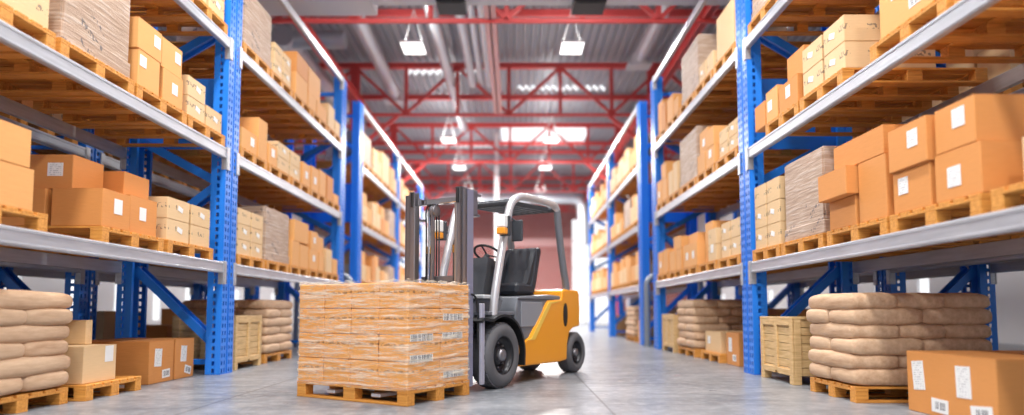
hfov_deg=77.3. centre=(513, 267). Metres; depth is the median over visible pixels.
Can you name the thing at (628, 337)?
wooden pallet
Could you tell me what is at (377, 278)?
carton
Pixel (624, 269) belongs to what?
carton
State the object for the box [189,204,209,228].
carton
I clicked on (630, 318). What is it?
sack
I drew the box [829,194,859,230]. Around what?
carton
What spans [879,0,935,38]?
carton
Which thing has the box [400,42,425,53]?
diffuser
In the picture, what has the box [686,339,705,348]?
sack
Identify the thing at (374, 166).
carton
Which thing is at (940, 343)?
sack
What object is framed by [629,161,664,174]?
wooden pallet
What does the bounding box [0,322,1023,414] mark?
floor
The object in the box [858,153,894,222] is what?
carton
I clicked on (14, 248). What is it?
wooden pallet
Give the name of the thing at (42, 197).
carton
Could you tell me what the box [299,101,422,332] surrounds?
rack
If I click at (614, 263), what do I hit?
carton
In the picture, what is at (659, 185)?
carton
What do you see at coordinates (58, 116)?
carton
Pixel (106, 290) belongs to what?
window
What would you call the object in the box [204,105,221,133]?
carton
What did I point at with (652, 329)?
carton
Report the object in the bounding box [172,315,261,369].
wooden crate
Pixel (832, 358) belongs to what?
sack
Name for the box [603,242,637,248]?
wooden pallet
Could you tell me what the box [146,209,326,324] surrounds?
wall
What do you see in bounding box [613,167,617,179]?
carton
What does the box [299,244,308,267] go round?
carton
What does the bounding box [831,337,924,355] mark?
sack
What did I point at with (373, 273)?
carton
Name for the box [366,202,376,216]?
carton
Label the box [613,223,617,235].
carton
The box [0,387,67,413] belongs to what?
wooden pallet
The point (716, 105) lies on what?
wooden pallet
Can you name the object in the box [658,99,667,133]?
carton
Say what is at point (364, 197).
carton
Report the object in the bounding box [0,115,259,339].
rack
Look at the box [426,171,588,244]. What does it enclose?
duct
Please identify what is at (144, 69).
carton
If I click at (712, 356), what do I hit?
wooden pallet
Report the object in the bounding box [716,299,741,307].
sack
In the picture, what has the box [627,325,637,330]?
sack
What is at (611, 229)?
carton
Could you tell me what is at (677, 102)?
carton
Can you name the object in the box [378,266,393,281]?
load
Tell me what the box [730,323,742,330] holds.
sack
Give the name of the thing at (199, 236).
carton
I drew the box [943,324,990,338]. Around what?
sack
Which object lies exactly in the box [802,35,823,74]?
carton
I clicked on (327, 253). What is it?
carton
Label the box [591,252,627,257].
wooden pallet
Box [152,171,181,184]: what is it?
wooden pallet
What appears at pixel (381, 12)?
purlin
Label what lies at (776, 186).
carton
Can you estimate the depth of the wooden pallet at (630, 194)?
20.82 m
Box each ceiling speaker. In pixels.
[436,0,466,14]
[572,0,606,14]
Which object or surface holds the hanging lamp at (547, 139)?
hanging from the ceiling
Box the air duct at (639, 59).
[625,5,669,70]
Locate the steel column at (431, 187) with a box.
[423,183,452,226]
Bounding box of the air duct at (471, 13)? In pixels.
[466,5,484,85]
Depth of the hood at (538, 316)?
7.89 m
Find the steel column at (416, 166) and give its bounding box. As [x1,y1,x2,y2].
[414,160,443,209]
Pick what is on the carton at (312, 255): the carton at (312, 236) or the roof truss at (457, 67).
the carton at (312, 236)
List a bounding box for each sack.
[0,289,72,309]
[0,308,26,325]
[0,324,68,342]
[0,343,24,359]
[0,354,69,378]
[0,377,22,395]
[16,370,68,392]
[21,339,67,356]
[23,309,72,324]
[182,300,206,308]
[189,309,213,314]
[213,300,240,308]
[234,309,279,317]
[238,299,292,309]
[261,333,290,343]
[261,343,279,353]
[262,317,291,326]
[262,326,279,335]
[278,341,291,350]
[279,309,291,316]
[279,325,291,333]
[626,306,650,311]
[627,316,650,320]
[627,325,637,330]
[630,311,653,316]
[630,321,637,325]
[630,330,637,335]
[677,299,717,308]
[677,308,685,315]
[677,337,687,346]
[678,315,718,323]
[678,323,686,330]
[679,331,705,339]
[685,307,730,316]
[686,323,731,331]
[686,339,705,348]
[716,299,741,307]
[718,316,742,323]
[730,308,768,316]
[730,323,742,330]
[806,309,830,322]
[808,348,898,368]
[809,292,897,309]
[809,362,834,379]
[810,322,899,338]
[810,335,832,349]
[829,307,922,324]
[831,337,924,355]
[831,367,907,385]
[890,293,944,309]
[896,323,945,339]
[897,355,906,367]
[920,307,991,325]
[921,338,991,350]
[933,293,989,308]
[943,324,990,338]
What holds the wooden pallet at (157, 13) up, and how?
on the rack at (222, 95)
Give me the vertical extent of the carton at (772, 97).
0.397 m
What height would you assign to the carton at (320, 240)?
0.317 m
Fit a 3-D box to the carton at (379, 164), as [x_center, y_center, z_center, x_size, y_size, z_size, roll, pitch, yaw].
[-4.282,-2.882,18.794,0.692,0.447,0.423,0,-4,0]
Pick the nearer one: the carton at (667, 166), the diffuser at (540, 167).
the carton at (667, 166)
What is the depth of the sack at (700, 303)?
11.74 m
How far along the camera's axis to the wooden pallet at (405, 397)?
6.08 m
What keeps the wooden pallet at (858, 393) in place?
on the floor
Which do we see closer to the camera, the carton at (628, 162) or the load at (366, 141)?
the load at (366, 141)
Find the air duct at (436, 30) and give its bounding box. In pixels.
[423,5,467,131]
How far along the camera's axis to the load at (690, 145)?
11.77 m
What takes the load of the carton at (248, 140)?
on the wooden pallet at (194, 156)
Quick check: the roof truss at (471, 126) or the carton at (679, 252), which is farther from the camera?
the roof truss at (471, 126)
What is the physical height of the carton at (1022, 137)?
0.327 m
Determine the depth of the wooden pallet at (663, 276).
13.75 m
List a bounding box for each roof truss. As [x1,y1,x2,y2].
[272,5,717,23]
[275,123,675,163]
[317,159,679,191]
[318,62,681,116]
[368,184,601,211]
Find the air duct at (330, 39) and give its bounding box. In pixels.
[291,16,347,48]
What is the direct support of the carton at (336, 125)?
on the wooden pallet at (308, 137)
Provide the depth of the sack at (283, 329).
11.25 m
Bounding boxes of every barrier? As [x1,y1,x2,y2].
[293,273,353,346]
[642,273,703,346]
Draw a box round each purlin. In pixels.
[271,9,723,16]
[293,150,677,153]
[294,141,680,145]
[323,94,668,99]
[402,176,606,179]
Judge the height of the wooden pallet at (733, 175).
0.150 m
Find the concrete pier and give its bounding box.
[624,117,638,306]
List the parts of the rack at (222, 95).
plate, plate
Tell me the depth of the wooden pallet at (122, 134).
8.16 m
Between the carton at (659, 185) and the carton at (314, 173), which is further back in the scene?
the carton at (659, 185)
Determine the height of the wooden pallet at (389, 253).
0.150 m
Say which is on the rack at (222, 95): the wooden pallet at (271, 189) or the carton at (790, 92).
the wooden pallet at (271, 189)
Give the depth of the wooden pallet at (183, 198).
12.84 m
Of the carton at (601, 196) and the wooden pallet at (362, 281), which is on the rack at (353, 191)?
the wooden pallet at (362, 281)
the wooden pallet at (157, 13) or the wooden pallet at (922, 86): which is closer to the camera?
the wooden pallet at (922, 86)
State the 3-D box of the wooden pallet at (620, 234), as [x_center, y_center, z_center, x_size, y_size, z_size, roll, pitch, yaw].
[3.912,-0.987,19.560,1.420,0.150,1.100,0,-4,0]
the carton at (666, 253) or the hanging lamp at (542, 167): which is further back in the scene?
the hanging lamp at (542, 167)
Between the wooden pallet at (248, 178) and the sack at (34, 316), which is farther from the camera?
the wooden pallet at (248, 178)
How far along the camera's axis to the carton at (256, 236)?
9.83 m
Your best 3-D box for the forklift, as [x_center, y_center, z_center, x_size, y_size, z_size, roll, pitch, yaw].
[-0.360,0.218,7.705,1.162,2.300,3.978,-3,-5,35]
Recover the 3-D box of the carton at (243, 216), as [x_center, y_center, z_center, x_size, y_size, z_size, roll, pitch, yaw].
[-4.352,-0.744,9.396,0.792,0.222,0.432,0,-4,0]
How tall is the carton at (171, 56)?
0.347 m
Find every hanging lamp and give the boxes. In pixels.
[399,5,426,53]
[440,117,456,142]
[452,139,465,169]
[535,173,545,192]
[539,135,551,169]
[544,101,559,142]
[559,5,584,53]
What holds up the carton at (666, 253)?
on the wooden pallet at (663, 276)
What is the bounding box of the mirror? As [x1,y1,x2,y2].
[511,218,522,241]
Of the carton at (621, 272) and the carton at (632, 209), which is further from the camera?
the carton at (621, 272)
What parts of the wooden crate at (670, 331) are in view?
plank panel, batten frame, lid, batten frame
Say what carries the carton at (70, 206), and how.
on the wooden pallet at (98, 233)
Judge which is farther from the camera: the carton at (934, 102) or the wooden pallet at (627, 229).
the wooden pallet at (627, 229)
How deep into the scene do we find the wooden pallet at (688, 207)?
13.85 m
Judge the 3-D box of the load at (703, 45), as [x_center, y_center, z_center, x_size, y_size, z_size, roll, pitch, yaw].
[3.732,-3.617,11.834,0.992,0.980,1.154,0,-4,0]
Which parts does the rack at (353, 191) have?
plate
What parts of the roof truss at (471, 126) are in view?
truss post, truss post, truss post, truss post, truss post, truss post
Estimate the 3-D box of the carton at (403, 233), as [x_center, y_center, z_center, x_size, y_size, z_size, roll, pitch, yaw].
[-4.282,-1.071,22.779,0.692,0.447,0.589,0,-4,0]
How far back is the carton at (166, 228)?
7.41 m
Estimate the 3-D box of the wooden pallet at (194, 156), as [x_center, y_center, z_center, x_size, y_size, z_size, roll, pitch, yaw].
[-4.632,-1.650,9.687,1.420,0.150,0.990,0,-4,0]
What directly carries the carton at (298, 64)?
on the carton at (298, 84)
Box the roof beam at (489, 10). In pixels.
[483,5,501,113]
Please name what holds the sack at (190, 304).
on the sack
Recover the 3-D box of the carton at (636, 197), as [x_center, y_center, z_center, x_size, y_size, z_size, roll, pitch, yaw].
[3.542,-1.739,16.859,0.652,0.327,0.470,0,-4,0]
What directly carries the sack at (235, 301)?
on the sack
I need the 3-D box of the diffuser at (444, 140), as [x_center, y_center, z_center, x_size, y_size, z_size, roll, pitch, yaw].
[-2.750,-5.365,26.920,0.580,0.012,0.760,0,-4,0]
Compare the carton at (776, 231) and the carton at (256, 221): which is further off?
the carton at (256, 221)
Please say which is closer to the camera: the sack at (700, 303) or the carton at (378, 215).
the sack at (700, 303)
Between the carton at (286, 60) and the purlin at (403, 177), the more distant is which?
the purlin at (403, 177)
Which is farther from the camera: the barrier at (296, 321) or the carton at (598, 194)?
the carton at (598, 194)
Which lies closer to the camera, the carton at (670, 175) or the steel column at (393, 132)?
the carton at (670, 175)
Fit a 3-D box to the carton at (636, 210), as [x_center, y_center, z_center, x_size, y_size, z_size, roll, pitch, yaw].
[3.562,-1.409,16.851,0.692,0.327,0.500,0,-4,0]
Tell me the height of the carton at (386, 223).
0.397 m
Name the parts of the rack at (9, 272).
plate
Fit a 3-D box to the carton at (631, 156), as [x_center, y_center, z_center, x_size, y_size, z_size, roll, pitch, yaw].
[3.562,-2.942,17.530,0.692,0.397,0.517,0,-4,0]
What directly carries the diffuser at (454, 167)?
attached to the hanging lamp at (456, 167)
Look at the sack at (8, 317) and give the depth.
5.23 m
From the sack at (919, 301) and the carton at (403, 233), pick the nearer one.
the sack at (919, 301)
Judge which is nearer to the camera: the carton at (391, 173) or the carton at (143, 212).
the carton at (143, 212)
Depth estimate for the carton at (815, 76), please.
6.89 m
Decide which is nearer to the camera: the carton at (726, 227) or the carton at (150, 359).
the carton at (150, 359)
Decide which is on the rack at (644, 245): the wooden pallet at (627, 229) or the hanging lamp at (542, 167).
the wooden pallet at (627, 229)
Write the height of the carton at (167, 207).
0.247 m
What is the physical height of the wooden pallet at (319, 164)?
0.150 m
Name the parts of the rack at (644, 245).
plate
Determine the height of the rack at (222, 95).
6.212 m
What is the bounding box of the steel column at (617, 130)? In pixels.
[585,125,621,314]
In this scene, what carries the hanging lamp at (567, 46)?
hanging from the ceiling
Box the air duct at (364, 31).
[352,16,409,104]
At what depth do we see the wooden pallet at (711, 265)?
10.58 m
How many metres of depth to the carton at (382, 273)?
19.16 m
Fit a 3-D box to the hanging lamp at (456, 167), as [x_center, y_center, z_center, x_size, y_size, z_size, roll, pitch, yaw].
[-2.750,-5.859,32.165,0.620,1.700,0.800,0,-4,0]
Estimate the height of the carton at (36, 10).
0.497 m
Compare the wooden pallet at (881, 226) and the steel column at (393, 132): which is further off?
the steel column at (393, 132)
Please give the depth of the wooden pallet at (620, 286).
19.41 m
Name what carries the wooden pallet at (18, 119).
on the rack at (9, 272)
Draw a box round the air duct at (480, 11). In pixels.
[476,5,490,86]
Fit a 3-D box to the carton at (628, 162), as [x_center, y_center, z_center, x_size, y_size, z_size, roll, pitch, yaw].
[3.562,-2.866,18.135,0.692,0.327,0.427,0,-4,0]
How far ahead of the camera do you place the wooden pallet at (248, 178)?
10.71 m
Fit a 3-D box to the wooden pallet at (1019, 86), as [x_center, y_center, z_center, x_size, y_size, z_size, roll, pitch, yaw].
[5.760,-1.828,7.038,1.360,0.150,1.000,0,-4,0]
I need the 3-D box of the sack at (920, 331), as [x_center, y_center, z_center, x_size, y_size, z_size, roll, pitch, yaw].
[3.790,0.621,6.413,0.483,0.177,0.988,0,-4,-1]
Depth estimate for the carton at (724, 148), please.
9.84 m
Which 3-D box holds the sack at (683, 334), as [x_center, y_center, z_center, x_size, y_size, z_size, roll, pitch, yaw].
[3.537,1.285,12.286,0.506,0.189,1.281,0,-4,1]
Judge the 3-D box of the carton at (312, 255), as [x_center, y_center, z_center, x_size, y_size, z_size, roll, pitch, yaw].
[-4.260,-0.157,12.589,0.656,0.377,0.522,0,-4,0]
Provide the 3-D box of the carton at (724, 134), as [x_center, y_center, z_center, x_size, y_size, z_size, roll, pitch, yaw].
[3.632,-2.041,9.899,0.792,0.217,0.382,0,-4,0]
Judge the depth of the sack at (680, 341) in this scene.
12.47 m
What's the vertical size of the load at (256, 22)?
0.900 m
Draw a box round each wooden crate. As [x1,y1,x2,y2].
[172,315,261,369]
[662,314,680,352]
[760,316,813,384]
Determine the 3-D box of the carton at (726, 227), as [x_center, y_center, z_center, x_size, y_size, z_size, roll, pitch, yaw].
[3.630,-0.559,9.800,0.796,0.267,0.382,0,-4,0]
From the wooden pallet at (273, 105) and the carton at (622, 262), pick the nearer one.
the wooden pallet at (273, 105)
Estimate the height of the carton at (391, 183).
0.327 m
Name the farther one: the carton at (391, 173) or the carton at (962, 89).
the carton at (391, 173)
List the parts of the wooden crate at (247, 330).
batten frame, plank panel, batten frame, lid, plank panel, plank panel, batten frame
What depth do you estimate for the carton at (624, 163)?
18.63 m
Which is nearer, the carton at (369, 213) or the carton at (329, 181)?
the carton at (329, 181)
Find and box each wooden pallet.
[0,1,55,50]
[0,37,134,95]
[0,111,16,120]
[0,205,47,231]
[0,226,163,251]
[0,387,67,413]
[4,83,186,124]
[14,248,71,255]
[17,118,77,144]
[28,376,140,400]
[31,149,145,170]
[46,239,212,259]
[73,114,224,146]
[130,0,227,35]
[145,146,266,170]
[149,254,264,268]
[151,178,199,195]
[151,189,209,204]
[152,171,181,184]
[169,41,269,75]
[182,163,290,183]
[182,260,288,272]
[189,69,292,97]
[214,265,307,275]
[237,177,309,194]
[238,269,324,278]
[238,350,291,363]
[239,188,325,203]
[240,91,311,115]
[241,110,326,131]
[261,198,339,211]
[265,272,338,280]
[267,126,340,144]
[297,380,468,406]
[314,219,371,229]
[316,161,372,174]
[323,226,380,235]
[343,279,370,283]
[344,231,388,239]
[345,171,381,183]
[345,180,389,191]
[346,236,395,243]
[362,188,396,197]
[364,242,404,248]
[367,198,404,206]
[368,246,390,251]
[375,252,404,254]
[380,205,404,211]
[590,214,606,220]
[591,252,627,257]
[594,209,623,216]
[594,249,633,254]
[598,204,623,211]
[598,245,638,251]
[602,198,629,206]
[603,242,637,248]
[610,188,637,197]
[610,236,652,243]
[615,180,651,191]
[616,231,637,239]
[616,283,668,289]
[622,171,651,183]
[622,226,678,235]
[623,282,675,287]
[626,335,637,341]
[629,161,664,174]
[630,219,685,229]
[631,279,686,286]
[655,126,695,144]
[656,198,732,211]
[657,272,728,280]
[666,110,737,131]
[667,188,739,203]
[669,269,739,278]
[678,346,705,357]
[679,91,737,115]
[681,177,739,194]
[682,265,772,275]
[695,69,787,97]
[696,163,784,183]
[698,260,799,272]
[701,350,726,362]
[713,41,812,75]
[715,146,810,170]
[717,254,834,268]
[747,0,878,35]
[752,244,889,261]
[765,101,921,135]
[781,233,958,255]
[799,68,987,111]
[810,377,908,402]
[827,217,1023,245]
[870,0,1023,62]
[889,193,1023,232]
[905,243,978,253]
[954,0,1023,4]
[973,235,1023,243]
[990,182,1023,211]
[998,82,1023,93]
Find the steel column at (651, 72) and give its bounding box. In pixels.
[608,63,655,305]
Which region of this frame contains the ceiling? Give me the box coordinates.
[158,5,826,189]
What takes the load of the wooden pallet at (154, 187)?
on the rack at (9, 272)
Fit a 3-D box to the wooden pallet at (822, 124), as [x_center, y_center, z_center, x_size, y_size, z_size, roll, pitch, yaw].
[3.912,-1.784,7.687,1.420,0.150,0.940,0,-4,0]
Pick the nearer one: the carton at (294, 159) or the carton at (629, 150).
the carton at (294, 159)
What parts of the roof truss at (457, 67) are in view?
truss post, truss post, truss post, truss post, truss post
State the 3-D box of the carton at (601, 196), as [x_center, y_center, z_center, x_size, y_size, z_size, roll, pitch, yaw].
[3.562,-2.534,23.603,0.692,0.397,0.583,0,-4,0]
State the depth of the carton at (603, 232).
23.26 m
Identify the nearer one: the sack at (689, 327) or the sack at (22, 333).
the sack at (22, 333)
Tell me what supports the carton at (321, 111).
on the wooden pallet at (292, 122)
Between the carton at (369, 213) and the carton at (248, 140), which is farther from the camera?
the carton at (369, 213)
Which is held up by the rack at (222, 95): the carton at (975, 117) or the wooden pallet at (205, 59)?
the wooden pallet at (205, 59)
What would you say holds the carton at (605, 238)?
on the wooden pallet at (623, 246)
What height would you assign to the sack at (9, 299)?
0.177 m
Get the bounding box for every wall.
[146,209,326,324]
[327,192,686,314]
[697,206,1023,344]
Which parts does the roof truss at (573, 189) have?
truss post, truss post, truss post, truss post, truss post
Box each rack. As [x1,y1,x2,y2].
[0,0,346,374]
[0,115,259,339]
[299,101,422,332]
[588,101,697,344]
[650,0,1023,374]
[733,5,1023,349]
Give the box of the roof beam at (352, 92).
[288,16,439,207]
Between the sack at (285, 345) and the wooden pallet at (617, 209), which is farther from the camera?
the wooden pallet at (617, 209)
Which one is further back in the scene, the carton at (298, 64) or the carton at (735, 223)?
the carton at (298, 64)
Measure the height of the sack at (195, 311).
0.187 m
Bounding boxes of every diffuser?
[383,90,409,104]
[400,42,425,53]
[441,138,455,142]
[453,166,465,169]
[539,166,551,169]
[544,138,558,142]
[560,42,583,53]
[625,53,651,70]
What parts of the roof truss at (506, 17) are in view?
truss post, truss post, truss post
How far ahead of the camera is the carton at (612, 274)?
20.90 m
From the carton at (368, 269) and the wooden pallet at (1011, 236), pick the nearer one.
the wooden pallet at (1011, 236)
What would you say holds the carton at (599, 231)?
on the carton at (597, 241)
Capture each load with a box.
[30,0,129,77]
[176,0,271,68]
[207,206,288,263]
[297,279,469,389]
[325,131,370,167]
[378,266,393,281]
[384,208,394,238]
[624,198,631,228]
[680,125,712,187]
[681,34,716,105]
[751,0,767,21]
[785,146,837,241]
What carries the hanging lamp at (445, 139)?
hanging from the ceiling
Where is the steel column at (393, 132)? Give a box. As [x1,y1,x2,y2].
[390,123,426,182]
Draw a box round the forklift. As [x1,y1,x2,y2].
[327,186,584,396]
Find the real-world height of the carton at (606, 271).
0.595 m
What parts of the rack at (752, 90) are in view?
plate, plate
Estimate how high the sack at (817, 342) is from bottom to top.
0.177 m
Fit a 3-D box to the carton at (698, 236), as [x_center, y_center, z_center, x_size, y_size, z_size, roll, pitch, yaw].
[3.612,-0.536,11.863,0.592,0.197,0.582,0,-4,0]
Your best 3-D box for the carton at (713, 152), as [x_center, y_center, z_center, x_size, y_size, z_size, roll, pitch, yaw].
[3.540,-1.831,10.496,0.656,0.317,0.442,0,-4,0]
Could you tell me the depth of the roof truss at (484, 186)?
43.97 m
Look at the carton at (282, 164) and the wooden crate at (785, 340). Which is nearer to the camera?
the wooden crate at (785, 340)
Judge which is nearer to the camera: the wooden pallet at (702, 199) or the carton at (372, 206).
the wooden pallet at (702, 199)
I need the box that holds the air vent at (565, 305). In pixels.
[563,303,567,325]
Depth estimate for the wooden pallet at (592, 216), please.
26.20 m
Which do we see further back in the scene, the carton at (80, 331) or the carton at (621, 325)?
the carton at (621, 325)
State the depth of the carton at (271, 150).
10.39 m
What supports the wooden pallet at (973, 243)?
on the rack at (973, 272)
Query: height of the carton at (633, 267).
0.397 m
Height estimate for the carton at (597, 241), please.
0.397 m
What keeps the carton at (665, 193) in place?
on the wooden pallet at (688, 207)
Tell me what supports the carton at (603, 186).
on the carton at (601, 196)
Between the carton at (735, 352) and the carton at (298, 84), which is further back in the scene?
the carton at (298, 84)
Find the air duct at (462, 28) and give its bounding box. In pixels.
[455,15,476,87]
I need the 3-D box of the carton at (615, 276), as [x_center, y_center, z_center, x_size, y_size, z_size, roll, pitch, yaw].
[3.562,0.393,20.405,0.692,0.327,0.513,0,-4,0]
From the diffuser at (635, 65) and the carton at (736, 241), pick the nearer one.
the carton at (736, 241)
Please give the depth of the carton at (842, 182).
6.15 m
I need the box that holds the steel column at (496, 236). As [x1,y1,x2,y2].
[494,132,498,260]
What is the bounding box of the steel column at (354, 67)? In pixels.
[348,63,397,250]
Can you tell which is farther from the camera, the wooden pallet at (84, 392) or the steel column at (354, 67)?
the steel column at (354, 67)
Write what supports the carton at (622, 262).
on the carton at (621, 272)
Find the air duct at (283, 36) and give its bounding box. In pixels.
[273,24,366,132]
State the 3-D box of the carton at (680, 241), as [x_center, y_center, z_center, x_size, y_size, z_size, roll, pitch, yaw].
[3.542,-0.491,12.541,0.652,0.237,0.422,0,-4,0]
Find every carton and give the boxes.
[0,0,48,28]
[0,119,30,167]
[0,160,33,210]
[1,188,51,225]
[15,100,48,114]
[29,154,103,188]
[49,114,62,120]
[51,188,129,230]
[62,320,92,344]
[63,344,116,384]
[72,311,140,339]
[92,339,173,384]
[103,171,148,199]
[116,338,193,379]
[126,194,156,236]
[128,48,159,95]
[129,16,161,62]
[146,324,171,337]
[149,196,189,223]
[156,218,188,242]
[159,67,182,109]
[160,36,181,78]
[161,309,176,323]
[181,75,205,105]
[182,95,204,122]
[188,224,209,247]
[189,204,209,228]
[195,239,249,255]
[202,207,250,226]
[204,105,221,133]
[206,0,224,21]
[215,223,249,241]
[239,117,267,160]
[239,126,256,154]
[249,242,261,258]
[250,213,262,230]
[250,227,262,244]
[267,141,288,161]
[267,143,276,166]
[271,42,282,65]
[271,58,282,78]
[277,155,288,173]
[282,67,290,86]
[283,51,307,82]
[283,52,290,73]
[288,219,308,244]
[288,240,298,265]
[289,150,299,168]
[289,163,299,180]
[290,71,307,103]
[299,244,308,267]
[300,161,309,186]
[305,231,317,250]
[307,66,320,102]
[307,91,315,112]
[308,249,317,269]
[310,166,318,191]
[316,100,326,122]
[317,169,325,196]
[317,237,323,252]
[318,252,323,270]
[320,103,334,130]
[323,248,331,272]
[326,175,332,200]
[332,258,337,273]
[333,193,338,203]
[334,120,339,136]
[344,251,364,264]
[344,264,365,279]
[362,192,366,205]
[362,204,366,221]
[365,255,377,266]
[365,258,375,270]
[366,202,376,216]
[366,266,370,280]
[367,208,371,223]
[371,148,377,163]
[371,159,377,174]
[371,214,376,227]
[371,270,375,281]
[375,267,379,282]
[377,213,380,229]
[378,161,381,177]
[379,206,384,218]
[380,152,388,185]
[380,270,384,282]
[381,218,384,232]
[384,272,387,282]
[385,221,388,234]
[389,167,393,180]
[389,178,393,190]
[394,178,396,192]
[402,187,404,201]
[402,231,404,244]
[404,186,408,195]
[596,192,600,201]
[596,238,600,249]
[597,229,604,238]
[600,193,602,204]
[601,183,605,193]
[601,231,604,245]
[601,270,605,279]
[603,233,607,244]
[605,270,607,287]
[610,177,612,192]
[610,226,613,238]
[611,272,613,285]
[612,262,619,271]
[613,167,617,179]
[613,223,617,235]
[614,213,623,223]
[614,264,620,274]
[614,275,616,285]
[616,168,621,185]
[616,222,619,234]
[616,315,627,335]
[617,271,619,284]
[618,157,623,171]
[620,218,623,231]
[620,258,624,270]
[620,270,623,283]
[622,160,625,177]
[623,267,626,282]
[625,256,635,266]
[626,148,633,161]
[626,159,629,172]
[627,258,635,270]
[627,270,630,281]
[630,152,633,167]
[630,206,634,223]
[631,266,634,280]
[633,147,650,163]
[634,133,650,148]
[634,194,637,208]
[634,207,637,221]
[635,264,652,279]
[636,251,652,264]
[638,320,653,343]
[657,180,661,204]
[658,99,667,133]
[658,251,663,273]
[661,101,666,130]
[661,161,675,180]
[662,177,668,200]
[663,248,673,272]
[667,93,681,122]
[668,170,672,195]
[670,250,675,270]
[673,160,679,192]
[674,95,681,114]
[675,236,688,249]
[676,248,683,269]
[684,241,705,267]
[689,232,705,243]
[697,151,705,173]
[699,60,706,83]
[700,126,711,154]
[705,220,730,261]
[705,331,742,352]
[706,125,728,148]
[706,143,719,167]
[707,50,716,73]
[708,227,721,245]
[708,244,721,260]
[716,0,786,61]
[719,126,728,145]
[720,140,728,157]
[721,221,730,240]
[722,239,731,257]
[726,332,743,366]
[729,117,737,137]
[729,132,738,150]
[731,217,740,237]
[731,235,795,255]
[754,183,767,208]
[755,100,811,132]
[755,204,767,228]
[755,226,767,249]
[766,84,782,122]
[767,176,785,202]
[767,199,785,224]
[768,221,785,245]
[768,309,808,315]
[779,73,803,112]
[787,45,808,79]
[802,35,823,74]
[803,60,824,95]
[818,165,858,202]
[823,15,880,56]
[824,41,935,79]
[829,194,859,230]
[834,124,904,169]
[852,127,867,138]
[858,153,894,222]
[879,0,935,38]
[888,115,936,173]
[893,161,936,213]
[902,116,912,121]
[906,350,1023,414]
[932,100,945,106]
[934,94,1023,155]
[935,140,1023,203]
[946,50,982,93]
[977,50,1021,79]
[1022,137,1023,162]
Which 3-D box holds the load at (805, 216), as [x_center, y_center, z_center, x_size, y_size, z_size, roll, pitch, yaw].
[3.732,-0.796,7.189,0.992,0.930,0.984,0,-4,0]
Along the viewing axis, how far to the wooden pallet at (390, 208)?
23.65 m
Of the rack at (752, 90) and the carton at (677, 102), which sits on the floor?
the rack at (752, 90)
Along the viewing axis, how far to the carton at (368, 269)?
17.31 m
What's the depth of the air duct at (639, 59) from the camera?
19.18 m
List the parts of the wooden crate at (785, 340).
plank panel, plank panel, batten frame, lid, batten frame, plank panel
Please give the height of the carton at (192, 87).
0.247 m
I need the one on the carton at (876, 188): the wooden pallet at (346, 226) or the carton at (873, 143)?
the carton at (873, 143)
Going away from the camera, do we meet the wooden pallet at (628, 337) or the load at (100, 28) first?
the load at (100, 28)
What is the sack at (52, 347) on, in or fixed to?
on the sack at (22, 366)
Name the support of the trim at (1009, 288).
attached to the wall at (1007, 333)
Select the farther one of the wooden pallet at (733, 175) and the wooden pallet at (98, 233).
the wooden pallet at (733, 175)
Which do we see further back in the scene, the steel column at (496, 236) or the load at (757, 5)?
the steel column at (496, 236)
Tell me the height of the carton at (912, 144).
0.357 m
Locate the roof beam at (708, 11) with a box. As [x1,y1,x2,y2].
[585,5,719,200]
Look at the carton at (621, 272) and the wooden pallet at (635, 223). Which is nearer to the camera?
the wooden pallet at (635, 223)
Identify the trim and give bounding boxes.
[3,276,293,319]
[435,238,571,245]
[572,223,607,322]
[704,271,1023,324]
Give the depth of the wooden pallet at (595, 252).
24.88 m
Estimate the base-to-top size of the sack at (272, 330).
0.179 m
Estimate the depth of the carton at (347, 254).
16.58 m
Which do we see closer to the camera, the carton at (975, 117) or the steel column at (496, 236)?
the carton at (975, 117)
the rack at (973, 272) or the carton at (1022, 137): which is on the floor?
the rack at (973, 272)
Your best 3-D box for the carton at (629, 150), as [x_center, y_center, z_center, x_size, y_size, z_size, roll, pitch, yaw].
[3.542,-3.197,18.142,0.652,0.327,0.397,0,-4,0]
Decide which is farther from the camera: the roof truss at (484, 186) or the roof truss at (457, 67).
the roof truss at (484, 186)
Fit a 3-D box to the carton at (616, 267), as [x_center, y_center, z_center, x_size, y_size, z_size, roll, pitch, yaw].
[3.542,0.063,20.412,0.652,0.327,0.483,0,-4,0]
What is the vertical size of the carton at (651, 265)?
0.397 m
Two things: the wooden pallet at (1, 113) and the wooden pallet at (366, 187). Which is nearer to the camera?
the wooden pallet at (1, 113)
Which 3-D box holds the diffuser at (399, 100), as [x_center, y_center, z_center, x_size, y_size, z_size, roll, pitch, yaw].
[-4.350,-6.307,23.675,0.900,0.396,0.600,0,-4,0]
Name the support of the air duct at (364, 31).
hanging from the ceiling
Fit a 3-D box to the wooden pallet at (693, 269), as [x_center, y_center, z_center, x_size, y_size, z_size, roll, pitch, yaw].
[3.912,0.049,11.698,1.420,0.150,0.990,0,-4,0]
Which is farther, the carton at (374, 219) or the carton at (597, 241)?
the carton at (597, 241)
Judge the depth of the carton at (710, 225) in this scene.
10.86 m
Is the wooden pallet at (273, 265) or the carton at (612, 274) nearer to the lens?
the wooden pallet at (273, 265)
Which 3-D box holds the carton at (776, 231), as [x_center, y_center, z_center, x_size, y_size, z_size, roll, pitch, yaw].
[3.630,-0.417,7.966,0.796,0.277,0.382,0,-4,0]
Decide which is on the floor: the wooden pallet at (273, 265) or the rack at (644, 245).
the rack at (644, 245)
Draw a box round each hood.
[500,295,559,338]
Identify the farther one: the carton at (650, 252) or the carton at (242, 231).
the carton at (650, 252)
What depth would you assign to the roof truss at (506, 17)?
15.11 m
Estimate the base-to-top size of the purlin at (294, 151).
0.200 m
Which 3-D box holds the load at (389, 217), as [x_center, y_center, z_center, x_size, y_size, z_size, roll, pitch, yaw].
[-4.452,-1.422,20.812,0.992,0.883,1.024,0,-4,0]
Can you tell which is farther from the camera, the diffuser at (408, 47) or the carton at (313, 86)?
the diffuser at (408, 47)

